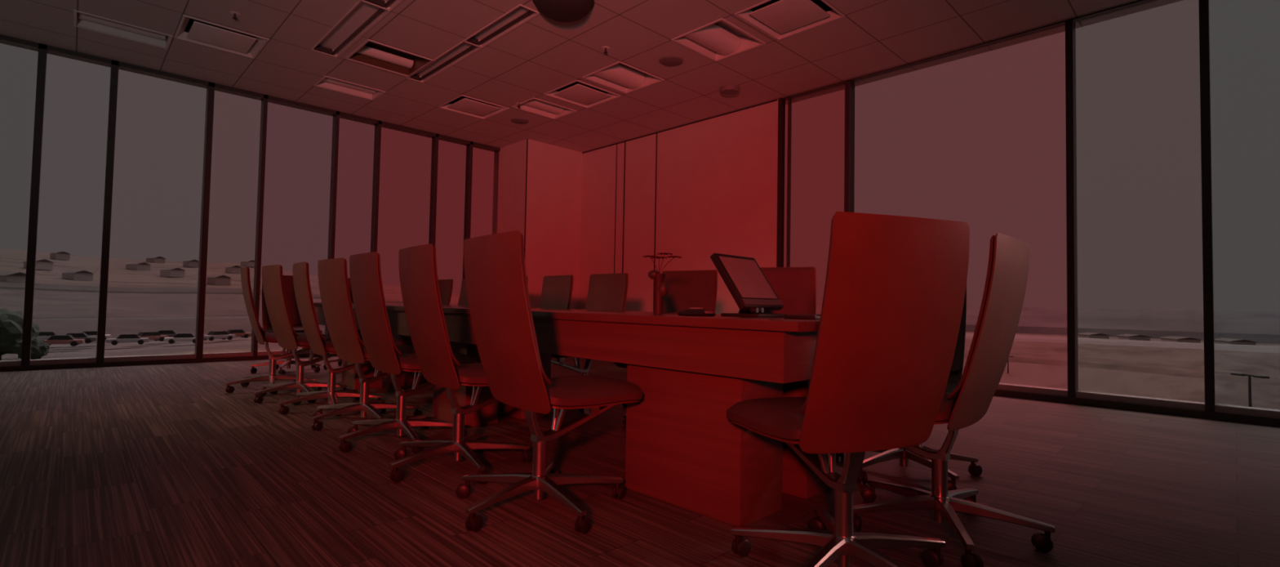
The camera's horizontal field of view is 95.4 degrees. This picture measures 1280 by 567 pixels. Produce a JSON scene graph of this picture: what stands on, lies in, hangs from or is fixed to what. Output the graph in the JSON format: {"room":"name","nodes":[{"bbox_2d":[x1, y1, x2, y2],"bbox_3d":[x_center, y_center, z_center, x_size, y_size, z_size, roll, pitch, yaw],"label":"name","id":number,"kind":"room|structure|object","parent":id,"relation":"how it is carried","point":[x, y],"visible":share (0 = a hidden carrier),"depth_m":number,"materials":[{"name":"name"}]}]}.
{"room":"conference room","nodes":[
{"label":"conference room","id":0,"kind":"room"},
{"bbox_2d":[497,138,582,308],"bbox_3d":[-1.804,-0.591,10.109,1.137,3.436,1.029,3,-3,-44],"label":"pillar","id":1,"kind":"structure","parent":0,"point":[554,173],"depth_m":9.71,"materials":[{"name":"white paint"}]},
{"bbox_2d":[524,138,528,256],"bbox_3d":[-1.850,-0.619,9.344,0.014,3.436,0.014,3,-3,-44],"label":"trim","id":2,"kind":"structure","parent":1,"relation":"attached to","point":[526,139],"depth_m":9.37,"materials":[{"name":"black metal"}]},
{"bbox_2d":[0,0,1137,152],"bbox_3d":[-1.149,-2.555,2.724,11.177,0.001,12.639,3,-3,-44],"label":"ceiling","id":3,"kind":"structure","parent":0,"point":[542,55],"depth_m":6.05,"materials":[{"name":"tile"}]},
{"bbox_2d":[73,9,173,48],"bbox_3d":[-5.147,-2.598,5.809,0.720,0.168,0.440,3,-3,-44],"label":"ceiling light","id":4,"kind":"object","parent":3,"relation":"attached to","point":[81,20],"visible":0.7,"depth_m":5.87,"materials":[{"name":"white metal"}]},
{"bbox_2d":[173,14,269,58],"bbox_3d":[-4.268,-2.597,5.942,0.696,0.208,0.676,3,-3,-44],"label":"ceiling vent","id":5,"kind":"object","parent":3,"relation":"in","point":[191,29],"visible":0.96,"depth_m":5.96,"materials":[{"name":"white metal"}]},
{"bbox_2d":[229,11,239,19],"bbox_3d":[-3.767,-2.485,5.409,0.080,0.050,0.080,3,-3,-44],"label":"sprinkler","id":6,"kind":"object","parent":3,"relation":"attached to","point":[234,13],"visible":1,"depth_m":5.40,"materials":[{"name":"white metal"}]},
{"bbox_2d":[313,75,386,100],"bbox_3d":[-3.630,-2.518,7.295,0.710,0.168,0.440,3,-3,-44],"label":"ceiling light","id":7,"kind":"object","parent":3,"relation":"attached to","point":[326,82],"visible":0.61,"depth_m":7.38,"materials":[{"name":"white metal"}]},
{"bbox_2d":[311,0,390,57],"bbox_3d":[-2.879,-2.509,5.734,0.264,0.068,1.464,3,-3,-44],"label":"linear slot","id":8,"kind":"object","parent":3,"relation":"attached to","point":[362,16],"visible":0.94,"depth_m":5.76,"materials":[{"name":"white metal"}]},
{"bbox_2d":[360,0,403,11],"bbox_3d":[-1.853,-2.526,4.688,0.264,0.068,1.474,3,-3,-44],"label":"linear slot","id":9,"kind":"object","parent":3,"relation":"attached to","point":[388,5],"visible":1,"depth_m":5.20,"materials":[{"name":"white metal"}]},
{"bbox_2d":[345,39,435,77],"bbox_3d":[-2.737,-2.533,6.384,0.710,0.168,0.670,3,-3,-44],"label":"ceiling light","id":10,"kind":"object","parent":3,"relation":"attached to","point":[371,53],"visible":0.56,"depth_m":6.55,"materials":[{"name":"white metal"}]},
{"bbox_2d":[405,40,481,82],"bbox_3d":[-2.204,-2.471,6.465,0.214,0.068,1.404,3,-3,-44],"label":"linear slot","id":11,"kind":"object","parent":3,"relation":"attached to","point":[462,50],"visible":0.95,"depth_m":6.49,"materials":[{"name":"white metal"}]},
{"bbox_2d":[437,94,509,119],"bbox_3d":[-2.266,-2.491,7.931,0.706,0.208,0.676,3,-3,-44],"label":"ceiling vent","id":12,"kind":"object","parent":3,"relation":"in","point":[464,104],"visible":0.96,"depth_m":7.97,"materials":[{"name":"white metal"}]},
{"bbox_2d":[462,4,540,48],"bbox_3d":[-1.349,-2.485,5.594,0.214,0.068,1.044,3,-3,-44],"label":"linear slot","id":13,"kind":"object","parent":3,"relation":"attached to","point":[520,14],"visible":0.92,"depth_m":5.63,"materials":[{"name":"white metal"}]},
{"bbox_2d":[510,117,528,124],"bbox_3d":[-1.750,-2.360,8.463,0.260,0.014,0.260,3,-3,-44],"label":"ceiling speaker","id":14,"kind":"object","parent":3,"relation":"attached to","point":[516,120],"visible":1,"depth_m":8.44},
{"bbox_2d":[511,119,527,124],"bbox_3d":[-1.750,-2.355,8.463,0.229,0.001,0.229,3,-3,-44],"label":"grille","id":15,"kind":"object","parent":14,"relation":"attached to","point":[516,121],"depth_m":8.46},
{"bbox_2d":[511,97,577,119],"bbox_3d":[-1.297,-2.453,7.928,0.710,0.168,0.520,3,-3,-44],"label":"ceiling light","id":16,"kind":"object","parent":3,"relation":"attached to","point":[534,105],"visible":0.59,"depth_m":8.03,"materials":[{"name":"white plastic"}]},
{"bbox_2d":[532,0,594,22],"bbox_3d":[-0.667,-2.390,5.057,0.540,0.150,0.540,3,-3,-44],"label":"dome","id":17,"kind":"object","parent":3,"relation":"attached to","point":[561,11],"visible":1,"depth_m":4.99,"materials":[{"name":"black plastic"}]},
{"bbox_2d":[543,80,621,108],"bbox_3d":[-0.726,-2.482,7.368,0.716,0.208,0.676,3,-3,-44],"label":"ceiling vent","id":18,"kind":"object","parent":3,"relation":"in","point":[577,92],"visible":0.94,"depth_m":7.41,"materials":[{"name":"white metal"}]},
{"bbox_2d":[601,45,609,53],"bbox_3d":[-0.353,-2.401,5.995,0.080,0.050,0.080,3,-3,-44],"label":"sprinkler","id":19,"kind":"object","parent":3,"relation":"attached to","point":[605,47],"visible":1,"depth_m":5.99,"materials":[{"name":"white metal"}]},
{"bbox_2d":[582,61,664,93],"bbox_3d":[-0.195,-2.471,6.803,0.710,0.168,0.650,3,-3,-44],"label":"ceiling light","id":20,"kind":"object","parent":3,"relation":"attached to","point":[619,76],"visible":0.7,"depth_m":6.89,"materials":[{"name":"white plastic"}]},
{"bbox_2d":[658,55,683,66],"bbox_3d":[0.336,-2.397,6.279,0.260,0.014,0.260,3,-3,-44],"label":"ceiling speaker","id":21,"kind":"object","parent":3,"relation":"attached to","point":[668,60],"visible":1,"depth_m":6.26},
{"bbox_2d":[671,17,765,62],"bbox_3d":[0.785,-2.488,5.803,0.710,0.168,0.630,3,-3,-44],"label":"ceiling light","id":22,"kind":"object","parent":3,"relation":"attached to","point":[719,39],"visible":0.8,"depth_m":5.89,"materials":[{"name":"white plastic"}]},
{"bbox_2d":[720,84,739,96],"bbox_3d":[1.085,-2.335,7.040,0.240,0.058,0.240,3,-3,-44],"label":"smoke detector","id":23,"kind":"object","parent":3,"relation":"attached to","point":[728,90],"visible":1,"depth_m":6.98,"materials":[{"name":"white plastic"}]},
{"bbox_2d":[720,88,737,94],"bbox_3d":[1.085,-2.316,7.040,0.211,0.005,0.211,3,-3,-44],"label":"grille","id":24,"kind":"object","parent":23,"relation":"attached to","point":[723,91],"depth_m":7.03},
{"bbox_2d":[734,0,844,40],"bbox_3d":[1.353,-2.517,5.247,0.716,0.208,0.696,3,-3,-44],"label":"ceiling vent","id":25,"kind":"object","parent":3,"relation":"in","point":[779,19],"visible":0.99,"depth_m":5.30,"materials":[{"name":"white metal"}]},
{"bbox_2d":[0,355,1279,566],"bbox_3d":[-1.215,0.978,2.602,11.177,0.200,12.639,3,-3,-44],"label":"floor","id":26,"kind":"structure","parent":0,"point":[153,464],"depth_m":2.50,"materials":[{"name":"brown wood"}]},
{"bbox_2d":[0,34,47,371],"bbox_3d":[-6.702,-0.831,5.837,0.931,3.436,0.160,3,-3,-44],"label":"window","id":27,"kind":"structure","parent":26,"relation":"on","point":[23,63],"depth_m":6.04,"materials":[{"name":"clear glass"}]},
{"bbox_2d":[24,44,119,370],"bbox_3d":[-6.177,-0.803,6.350,0.601,3.436,0.160,3,-3,-44],"label":"window","id":28,"kind":"structure","parent":26,"relation":"on","point":[70,291],"depth_m":6.33,"materials":[{"name":"clear glass"}]},
{"bbox_2d":[99,61,214,366],"bbox_3d":[-5.658,-0.776,6.859,0.916,3.436,0.160,3,-3,-44],"label":"window","id":29,"kind":"structure","parent":26,"relation":"on","point":[157,278],"depth_m":6.83,"materials":[{"name":"clear glass"}]},
{"bbox_2d":[200,82,267,362],"bbox_3d":[-5.139,-0.749,7.367,0.598,3.436,0.160,3,-3,-44],"label":"window","id":30,"kind":"structure","parent":26,"relation":"on","point":[237,190],"depth_m":7.35,"materials":[{"name":"clear glass"}]},
{"bbox_2d":[225,266,325,394],"bbox_3d":[-3.174,0.401,5.136,0.744,1.054,0.646,2,-2,-27],"label":"chair","id":31,"kind":"object","parent":26,"relation":"on","point":[262,337],"visible":0.67,"depth_m":4.99,"materials":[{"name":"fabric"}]},
{"bbox_2d":[248,267,265,332],"bbox_3d":[-3.349,0.148,5.039,0.152,0.550,0.458,3,-3,-39],"label":"cushion","id":32,"kind":"object","parent":31,"relation":"on","point":[252,314],"depth_m":4.87,"materials":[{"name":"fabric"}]},
{"bbox_2d":[261,332,325,341],"bbox_3d":[-3.113,0.477,5.226,0.504,0.094,0.476,3,-3,-39],"label":"seat cushion","id":33,"kind":"object","parent":31,"relation":"on","point":[265,336],"depth_m":4.96,"materials":[{"name":"fabric"}]},
{"bbox_2d":[250,275,322,373],"bbox_3d":[-3.823,0.430,6.324,0.649,1.054,0.739,2,-2,-31],"label":"chair","id":34,"kind":"object","parent":26,"relation":"on","point":[288,282],"visible":0.41,"depth_m":6.36,"materials":[{"name":"fabric"}]},
{"bbox_2d":[262,275,302,324],"bbox_3d":[-3.941,0.188,6.501,0.458,0.550,0.152,3,-3,-44],"label":"cushion","id":35,"kind":"object","parent":34,"relation":"on","point":[288,282],"depth_m":6.53,"materials":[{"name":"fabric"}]},
{"bbox_2d":[265,324,322,333],"bbox_3d":[-3.727,0.502,6.267,0.476,0.094,0.504,3,-3,-44],"label":"seat cushion","id":36,"kind":"object","parent":34,"relation":"on","point":[298,328],"depth_m":6.18,"materials":[{"name":"fabric"}]},
{"bbox_2d":[255,94,339,359],"bbox_3d":[-4.624,-0.721,7.872,0.893,3.436,0.160,3,-3,-44],"label":"window","id":37,"kind":"structure","parent":26,"relation":"on","point":[300,213],"depth_m":7.86,"materials":[{"name":"clear glass"}]},
{"bbox_2d":[253,264,348,403],"bbox_3d":[-2.699,0.396,4.737,0.659,1.054,0.766,-1,-3,43],"label":"chair","id":38,"kind":"object","parent":26,"relation":"on","point":[286,336],"visible":0.78,"depth_m":4.57,"materials":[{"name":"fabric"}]},
{"bbox_2d":[280,265,298,336],"bbox_3d":[-2.846,0.142,4.604,0.458,0.550,0.152,-1,-3,43],"label":"cushion","id":39,"kind":"object","parent":38,"relation":"on","point":[286,328],"depth_m":4.45,"materials":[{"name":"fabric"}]},
{"bbox_2d":[294,335,331,346],"bbox_3d":[-2.640,0.472,4.823,0.476,0.094,0.504,-1,-3,43],"label":"seat cushion","id":40,"kind":"object","parent":38,"relation":"on","point":[299,340],"depth_m":4.54,"materials":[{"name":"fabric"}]},
{"bbox_2d":[278,261,384,415],"bbox_3d":[-2.207,0.390,4.294,0.740,1.054,0.648,2,-2,-27],"label":"chair","id":41,"kind":"object","parent":26,"relation":"on","point":[318,344],"visible":0.71,"depth_m":4.15,"materials":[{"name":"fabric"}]},
{"bbox_2d":[306,262,326,341],"bbox_3d":[-2.380,0.137,4.192,0.152,0.550,0.458,3,-3,-40],"label":"cushion","id":42,"kind":"object","parent":41,"relation":"on","point":[313,332],"depth_m":4.03,"materials":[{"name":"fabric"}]},
{"bbox_2d":[321,339,363,351],"bbox_3d":[-2.147,0.466,4.385,0.504,0.094,0.476,3,-3,-40],"label":"seat cushion","id":43,"kind":"object","parent":41,"relation":"on","point":[326,345],"depth_m":4.09,"materials":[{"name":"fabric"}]},
{"bbox_2d":[323,277,353,368],"bbox_3d":[-3.316,0.457,6.816,0.648,1.054,0.761,3,-3,-42],"label":"chair","id":44,"kind":"object","parent":26,"relation":"on","point":[339,360],"visible":0.06,"depth_m":6.99,"materials":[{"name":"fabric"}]},
{"bbox_2d":[347,278,353,302],"bbox_3d":[-3.437,0.214,6.995,0.458,0.550,0.152,3,-3,-42],"label":"cushion","id":45,"kind":"object","parent":44,"relation":"on","point":[348,279],"depth_m":7.01,"materials":[{"name":"fabric"}]},
{"bbox_2d":[334,111,381,355],"bbox_3d":[-4.108,-0.694,8.377,0.598,3.436,0.160,3,-3,-44],"label":"window","id":46,"kind":"structure","parent":26,"relation":"on","point":[359,136],"depth_m":8.39,"materials":[{"name":"clear glass"}]},
{"bbox_2d":[311,257,422,430],"bbox_3d":[-1.762,0.383,3.861,0.657,1.054,0.765,-1,-3,44],"label":"chair","id":47,"kind":"object","parent":26,"relation":"on","point":[334,288],"visible":0.7,"depth_m":3.70,"materials":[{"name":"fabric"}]},
{"bbox_2d":[344,258,364,346],"bbox_3d":[-1.913,0.129,3.730,0.458,0.550,0.152,-1,-3,44],"label":"cushion","id":48,"kind":"object","parent":47,"relation":"on","point":[352,338],"depth_m":3.58,"materials":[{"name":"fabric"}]},
{"bbox_2d":[360,344,415,358],"bbox_3d":[-1.703,0.459,3.946,0.476,0.094,0.504,-1,-3,44],"label":"seat cushion","id":49,"kind":"object","parent":47,"relation":"on","point":[404,348],"depth_m":3.82,"materials":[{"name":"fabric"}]},
{"bbox_2d":[377,120,438,303],"bbox_3d":[-3.587,-0.667,8.888,0.908,3.436,0.160,3,-3,-44],"label":"window","id":50,"kind":"structure","parent":26,"relation":"on","point":[408,168],"depth_m":8.85,"materials":[{"name":"clear glass"}]},
{"bbox_2d":[338,251,478,453],"bbox_3d":[-1.317,0.374,3.357,0.769,1.054,0.668,3,-3,-42],"label":"chair","id":51,"kind":"object","parent":26,"relation":"on","point":[366,280],"visible":0.77,"depth_m":3.20,"materials":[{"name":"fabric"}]},
{"bbox_2d":[377,253,401,355],"bbox_3d":[-1.472,0.120,3.234,0.152,0.550,0.458,3,-3,-42],"label":"cushion","id":52,"kind":"object","parent":51,"relation":"on","point":[386,345],"depth_m":3.07,"materials":[{"name":"fabric"}]},
{"bbox_2d":[395,352,478,368],"bbox_3d":[-1.246,0.450,3.434,0.504,0.094,0.476,3,-3,-42],"label":"seat cushion","id":53,"kind":"object","parent":51,"relation":"on","point":[403,361],"depth_m":3.19,"materials":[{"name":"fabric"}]},
{"bbox_2d":[438,279,453,304],"bbox_3d":[-2.557,0.467,6.707,0.760,1.054,0.644,3,-3,-44],"label":"chair","id":54,"kind":"object","parent":26,"relation":"on","point":[446,286],"visible":0.09,"depth_m":6.78,"materials":[{"name":"fabric"}]},
{"bbox_2d":[435,133,473,305],"bbox_3d":[-3.058,-0.639,9.405,0.618,3.436,0.160,3,-3,-44],"label":"window","id":55,"kind":"structure","parent":26,"relation":"on","point":[455,162],"depth_m":9.41,"materials":[{"name":"clear glass"}]},
{"bbox_2d":[457,278,468,305],"bbox_3d":[-2.072,0.460,6.246,0.766,1.054,0.660,3,-3,-44],"label":"chair","id":56,"kind":"object","parent":26,"relation":"on","point":[463,300],"visible":0.02,"depth_m":6.52,"materials":[{"name":"fabric"}]},
{"bbox_2d":[389,243,546,484],"bbox_3d":[-0.835,0.366,2.868,0.767,1.054,0.661,3,-3,-39],"label":"chair","id":57,"kind":"object","parent":26,"relation":"on","point":[418,271],"visible":0.8,"depth_m":2.72,"materials":[{"name":"fabric"}]},
{"bbox_2d":[432,244,460,367],"bbox_3d":[-1.000,0.112,2.756,0.152,0.550,0.458,3,-3,-39],"label":"cushion","id":58,"kind":"object","parent":57,"relation":"on","point":[443,356],"depth_m":2.58,"materials":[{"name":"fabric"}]},
{"bbox_2d":[454,362,546,383],"bbox_3d":[-0.764,0.442,2.944,0.504,0.094,0.476,3,-3,-39],"label":"seat cushion","id":59,"kind":"object","parent":57,"relation":"on","point":[464,373],"depth_m":2.68,"materials":[{"name":"fabric"}]},
{"bbox_2d":[470,141,500,238],"bbox_3d":[-2.644,-0.617,9.811,0.588,3.436,0.160,3,-3,-44],"label":"window","id":60,"kind":"structure","parent":26,"relation":"on","point":[485,174],"depth_m":9.81,"materials":[{"name":"clear glass"}]},
{"bbox_2d":[456,230,643,533],"bbox_3d":[-0.347,0.356,2.336,0.765,1.054,0.658,3,-3,-40],"label":"chair","id":61,"kind":"object","parent":26,"relation":"on","point":[496,282],"visible":1,"depth_m":2.21,"materials":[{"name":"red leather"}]},
{"bbox_2d":[520,232,551,385],"bbox_3d":[-0.512,0.103,2.222,0.152,0.550,0.458,3,-3,-40],"label":"cushion","id":62,"kind":"object","parent":61,"relation":"on","point":[532,372],"depth_m":2.05,"materials":[{"name":"fabric"}]},
{"bbox_2d":[545,374,643,405],"bbox_3d":[-0.279,0.432,2.414,0.504,0.094,0.476,3,-3,-40],"label":"seat cushion","id":63,"kind":"object","parent":61,"relation":"on","point":[579,389],"depth_m":2.27,"materials":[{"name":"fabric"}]},
{"bbox_2d":[538,274,573,308],"bbox_3d":[-0.981,0.442,5.130,0.760,1.054,0.645,3,-3,-42],"label":"chair","id":64,"kind":"object","parent":26,"relation":"on","point":[557,290],"visible":0.25,"depth_m":5.27,"materials":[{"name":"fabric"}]},
{"bbox_2d":[313,302,830,526],"bbox_3d":[-1.159,0.555,4.253,0.955,0.762,5.730,3,-3,-44],"label":"conference table","id":65,"kind":"object","parent":26,"relation":"on","point":[682,450],"visible":0.48,"depth_m":2.33,"materials":[{"name":"brown wood"}]},
{"bbox_2d":[642,252,682,313],"bbox_3d":[0.109,-0.001,2.936,0.202,0.306,0.084,1,-2,0],"label":"flower vase","id":66,"kind":"object","parent":65,"relation":"on","point":[660,287],"visible":1,"depth_m":2.91,"materials":[{"name":"ceramic"}]},
{"bbox_2d":[677,306,715,315],"bbox_3d":[0.244,0.121,2.505,0.170,0.037,0.149,3,-3,-44],"label":"phone","id":67,"kind":"object","parent":65,"relation":"on","point":[691,311],"visible":0.98,"depth_m":2.45,"materials":[{"name":"black plastic"}]},
{"bbox_2d":[688,306,703,308],"bbox_3d":[0.243,0.106,2.506,0.068,0.007,0.068,3,-3,-44],"label":"speaker grille","id":68,"kind":"object","parent":67,"relation":"attached to","point":[690,307],"depth_m":2.48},
{"bbox_2d":[710,253,787,317],"bbox_3d":[0.490,0.009,2.556,0.223,0.272,0.320,-1,-3,44],"label":"computer monitor","id":69,"kind":"object","parent":65,"relation":"on","point":[749,287],"visible":0.98,"depth_m":2.51,"materials":[{"name":"black plastic"}]},
{"bbox_2d":[783,313,820,319],"bbox_3d":[0.736,0.134,2.344,0.130,0.018,0.400,-1,-3,43],"label":"keyboard","id":70,"kind":"object","parent":65,"relation":"on","point":[810,316],"visible":0.43,"depth_m":2.20,"materials":[{"name":"black plastic"}]},
{"bbox_2d":[551,272,628,412],"bbox_3d":[-0.479,0.433,4.618,0.654,1.054,0.764,-1,-3,45],"label":"chair","id":71,"kind":"object","parent":26,"relation":"on","point":[606,291],"visible":0.23,"depth_m":4.73,"materials":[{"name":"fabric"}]},
{"bbox_2d":[551,353,564,356],"bbox_3d":[-0.540,0.501,4.528,0.476,0.094,0.504,-1,-3,45],"label":"seat cushion","id":72,"kind":"object","parent":71,"relation":"on","point":[552,355],"depth_m":4.27,"materials":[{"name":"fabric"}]},
{"bbox_2d":[585,273,626,310],"bbox_3d":[-0.314,0.195,4.762,0.458,0.550,0.152,-1,-3,45],"label":"cushion","id":73,"kind":"object","parent":71,"relation":"on","point":[606,291],"depth_m":4.78,"materials":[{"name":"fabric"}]},
{"bbox_2d":[613,269,717,428],"bbox_3d":[0.168,0.421,3.932,0.664,1.054,0.768,0,-2,36],"label":"chair","id":74,"kind":"object","parent":26,"relation":"on","point":[687,289],"visible":0.15,"depth_m":4.12,"materials":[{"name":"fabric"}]},
{"bbox_2d":[613,361,627,365],"bbox_3d":[0.115,0.489,3.835,0.476,0.094,0.504,0,-2,36],"label":"seat cushion","id":75,"kind":"object","parent":74,"relation":"on","point":[616,363],"depth_m":3.72,"materials":[{"name":"fabric"}]},
{"bbox_2d":[662,270,715,311],"bbox_3d":[0.303,0.183,4.101,0.458,0.550,0.152,0,-2,36],"label":"cushion","id":76,"kind":"object","parent":74,"relation":"on","point":[687,289],"depth_m":4.13,"materials":[{"name":"fabric"}]},
{"bbox_2d":[756,266,816,315],"bbox_3d":[0.729,0.414,3.389,0.666,1.056,0.768,0,-2,26],"label":"chair","id":77,"kind":"object","parent":26,"relation":"on","point":[795,287],"visible":0.09,"depth_m":3.57,"materials":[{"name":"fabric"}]},
{"bbox_2d":[726,211,969,566],"bbox_3d":[0.618,0.356,1.814,0.667,1.054,0.769,2,-2,-19],"label":"chair","id":78,"kind":"object","parent":26,"relation":"on","point":[894,296],"visible":1,"depth_m":1.61,"materials":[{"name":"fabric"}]},
{"bbox_2d":[726,396,806,439],"bbox_3d":[0.571,0.431,1.909,0.476,0.094,0.504,2,-2,-19],"label":"seat cushion","id":79,"kind":"object","parent":78,"relation":"on","point":[775,417],"depth_m":1.83,"materials":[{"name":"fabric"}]},
{"bbox_2d":[835,286,982,490],"bbox_3d":[1.267,0.405,2.869,0.648,1.054,0.761,-1,-3,40],"label":"chair","id":80,"kind":"object","parent":26,"relation":"on","point":[956,371],"visible":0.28,"depth_m":2.83,"materials":[{"name":"fabric"}]},
{"bbox_2d":[944,377,956,392],"bbox_3d":[1.216,0.473,2.773,0.476,0.094,0.504,-1,-3,40],"label":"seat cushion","id":81,"kind":"object","parent":80,"relation":"on","point":[952,381],"depth_m":2.72,"materials":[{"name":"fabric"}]},
{"bbox_2d":[950,298,964,371],"bbox_3d":[1.422,0.167,3.026,0.458,0.550,0.152,-1,-3,40],"label":"cushion","id":82,"kind":"object","parent":80,"relation":"on","point":[958,357],"depth_m":2.87,"materials":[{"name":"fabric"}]},
{"bbox_2d":[853,232,1055,566],"bbox_3d":[1.087,0.378,2.194,0.766,1.054,0.659,-1,-3,45],"label":"chair","id":83,"kind":"object","parent":26,"relation":"on","point":[1006,277],"visible":0.74,"depth_m":2.00,"materials":[{"name":"fabric"}]},
{"bbox_2d":[935,392,956,420],"bbox_3d":[1.000,0.451,2.255,0.504,0.094,0.476,-1,-3,45],"label":"seat cushion","id":84,"kind":"object","parent":83,"relation":"on","point":[946,411],"depth_m":1.95,"materials":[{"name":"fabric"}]},
{"bbox_2d":[946,235,995,399],"bbox_3d":[1.229,0.129,2.046,0.152,0.550,0.458,-1,-3,45],"label":"cushion","id":85,"kind":"object","parent":83,"relation":"on","point":[977,381],"depth_m":1.89,"materials":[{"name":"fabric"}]},
{"bbox_2d":[847,18,1075,404],"bbox_3d":[3.148,-0.643,5.955,0.160,3.436,2.118,3,-3,-44],"label":"window","id":86,"kind":"structure","parent":26,"relation":"on","point":[981,135],"depth_m":5.64,"materials":[{"name":"clear glass"}]},
{"bbox_2d":[1068,0,1214,419],"bbox_3d":[4.184,-0.661,4.898,0.160,3.436,0.898,3,-3,-44],"label":"window","id":87,"kind":"structure","parent":26,"relation":"on","point":[1144,264],"depth_m":4.84,"materials":[{"name":"clear glass"}]},
{"bbox_2d":[1208,0,1279,426],"bbox_3d":[4.852,-0.672,4.216,0.160,3.436,1.068,3,-3,-44],"label":"window","id":88,"kind":"structure","parent":26,"relation":"on","point":[1244,35],"depth_m":4.43,"materials":[{"name":"clear glass"}]},
{"bbox_2d":[578,98,777,313],"bbox_3d":[-0.005,-0.592,9.135,0.070,3.436,5.039,3,-3,-44],"label":"wall","id":89,"kind":"structure","parent":0,"point":[717,177],"depth_m":8.46,"materials":[{"name":"white paint"}]},
{"bbox_2d":[613,142,617,273],"bbox_3d":[-0.408,-0.587,9.497,0.018,3.436,0.012,3,-3,-44],"label":"trim","id":90,"kind":"structure","parent":89,"relation":"attached to","point":[616,143],"depth_m":9.51,"materials":[{"name":"black metal"}]},
{"bbox_2d":[622,140,626,272],"bbox_3d":[-0.268,-0.589,9.355,0.018,3.436,0.020,3,-3,-44],"label":"trim","id":91,"kind":"structure","parent":89,"relation":"attached to","point":[624,140],"depth_m":9.37,"materials":[{"name":"black metal"}]},
{"bbox_2d":[653,132,657,304],"bbox_3d":[0.229,-0.597,8.848,0.018,3.436,0.018,3,-3,-44],"label":"trim","id":92,"kind":"structure","parent":89,"relation":"attached to","point":[656,132],"depth_m":8.86,"materials":[{"name":"black metal"}]},
{"bbox_2d":[582,98,777,153],"bbox_3d":[0.370,-2.307,8.797,0.016,0.018,3.930,3,-3,-44],"label":"trim","id":93,"kind":"structure","parent":89,"relation":"attached to","point":[776,99],"depth_m":8.45,"materials":[{"name":"black metal"}]},
{"bbox_2d":[776,97,783,266],"bbox_3d":[1.767,-0.622,7.324,0.085,3.436,0.050,3,-3,-44],"label":"trim","id":94,"kind":"structure","parent":89,"relation":"attached to","point":[780,101],"depth_m":7.32,"materials":[{"name":"black metal"}]},
{"bbox_2d":[782,96,791,266],"bbox_3d":[1.840,-0.621,7.289,0.160,3.436,0.111,3,-3,-44],"label":"window frame","id":95,"kind":"structure","parent":89,"relation":"in","point":[787,100],"depth_m":7.28,"materials":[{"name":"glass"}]},
{"bbox_2d":[789,80,850,313],"bbox_3d":[2.148,-0.627,6.974,0.160,3.436,0.792,3,-3,-44],"label":"window","id":96,"kind":"structure","parent":89,"relation":"in","point":[820,143],"depth_m":6.98,"materials":[{"name":"clear glass"}]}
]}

